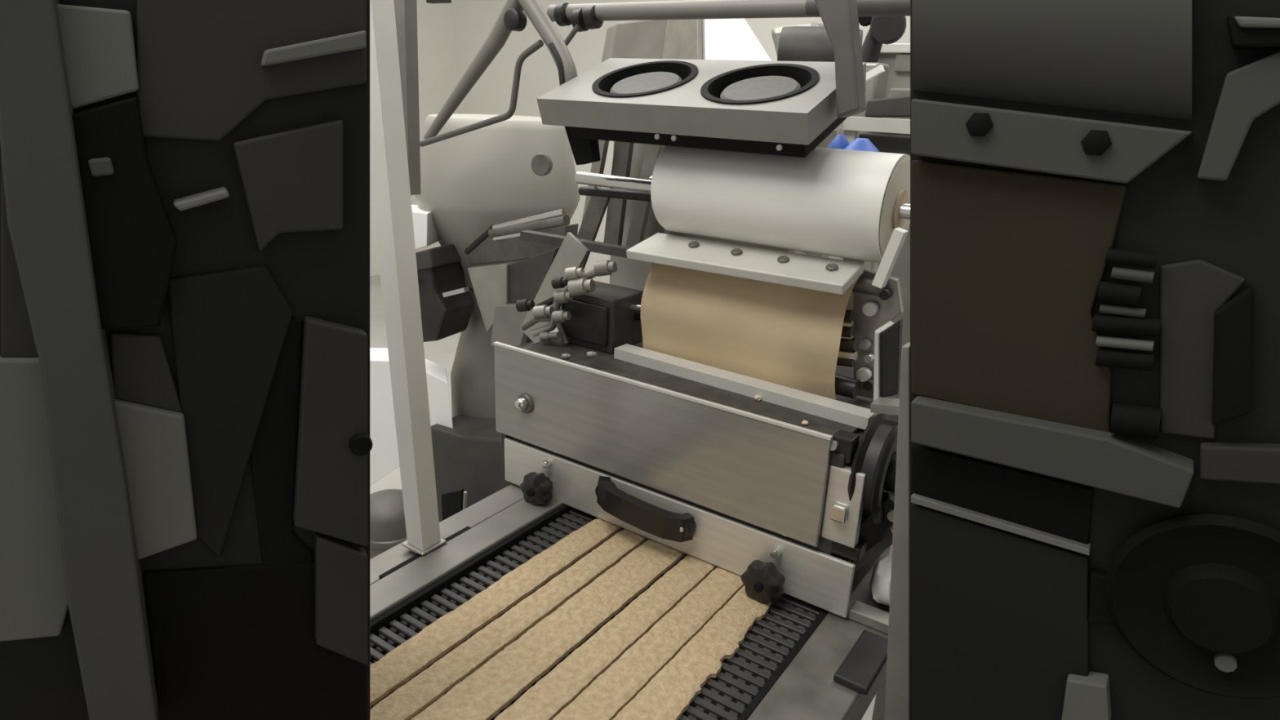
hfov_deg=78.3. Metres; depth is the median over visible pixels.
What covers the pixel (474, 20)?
wall
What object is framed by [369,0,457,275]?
wall
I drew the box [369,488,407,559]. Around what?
drum
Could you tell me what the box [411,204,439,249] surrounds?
carton
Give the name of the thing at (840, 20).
frame
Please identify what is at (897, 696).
post
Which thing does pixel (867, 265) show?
shelf
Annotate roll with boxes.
[648,145,910,263]
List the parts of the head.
star knob, frame plate, frame plate, cross rod, cross rod, pull handle, panel, panel, bolted plate, star knob, plate, roll arm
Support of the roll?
attached to the head
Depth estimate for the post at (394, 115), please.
1.56 m
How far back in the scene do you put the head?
1.73 m
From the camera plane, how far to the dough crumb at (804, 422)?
1.61 m
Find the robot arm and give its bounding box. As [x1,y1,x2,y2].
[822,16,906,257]
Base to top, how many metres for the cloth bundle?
0.113 m
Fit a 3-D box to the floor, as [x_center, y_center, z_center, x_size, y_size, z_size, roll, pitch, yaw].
[-0.159,0.684,3.831,10.000,0.100,8.500,15,23,32]
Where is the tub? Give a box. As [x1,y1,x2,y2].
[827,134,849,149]
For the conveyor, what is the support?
on the floor
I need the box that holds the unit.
[0,0,373,719]
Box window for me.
[662,18,770,60]
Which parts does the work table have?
table rail, table leg, table leg, table rail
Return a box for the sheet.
[640,262,858,399]
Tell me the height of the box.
0.254 m
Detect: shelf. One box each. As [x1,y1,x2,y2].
[843,257,871,310]
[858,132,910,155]
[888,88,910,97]
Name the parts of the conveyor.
rail, dough strip, dough strip, dough strip, dough strip, dough strip, dough strip, rail, leg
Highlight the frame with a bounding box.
[419,0,910,146]
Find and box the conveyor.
[369,483,890,719]
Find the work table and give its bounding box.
[828,64,910,271]
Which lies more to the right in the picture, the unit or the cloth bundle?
the cloth bundle
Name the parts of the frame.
bent rod, clamp rod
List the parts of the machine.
panel, bolted plate, plate, roll arm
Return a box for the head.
[493,139,908,634]
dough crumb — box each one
[754,395,760,400]
[801,420,808,425]
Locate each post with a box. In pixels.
[369,0,446,555]
[884,342,910,719]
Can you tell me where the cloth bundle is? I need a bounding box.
[869,544,892,605]
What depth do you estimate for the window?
4.35 m
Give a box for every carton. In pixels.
[369,347,453,486]
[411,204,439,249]
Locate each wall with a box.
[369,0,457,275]
[453,0,910,284]
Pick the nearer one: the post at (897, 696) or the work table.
the post at (897, 696)
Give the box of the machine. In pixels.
[910,0,1279,719]
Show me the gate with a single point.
(452, 502)
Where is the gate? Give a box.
[441,488,466,520]
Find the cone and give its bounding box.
[844,137,879,151]
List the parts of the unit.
grey plate, slate post, grey plate, grey plate, hood panel, panel, panel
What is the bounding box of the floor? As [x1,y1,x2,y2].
[369,274,875,719]
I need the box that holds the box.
[536,57,866,164]
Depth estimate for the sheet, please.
1.78 m
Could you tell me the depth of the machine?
0.98 m

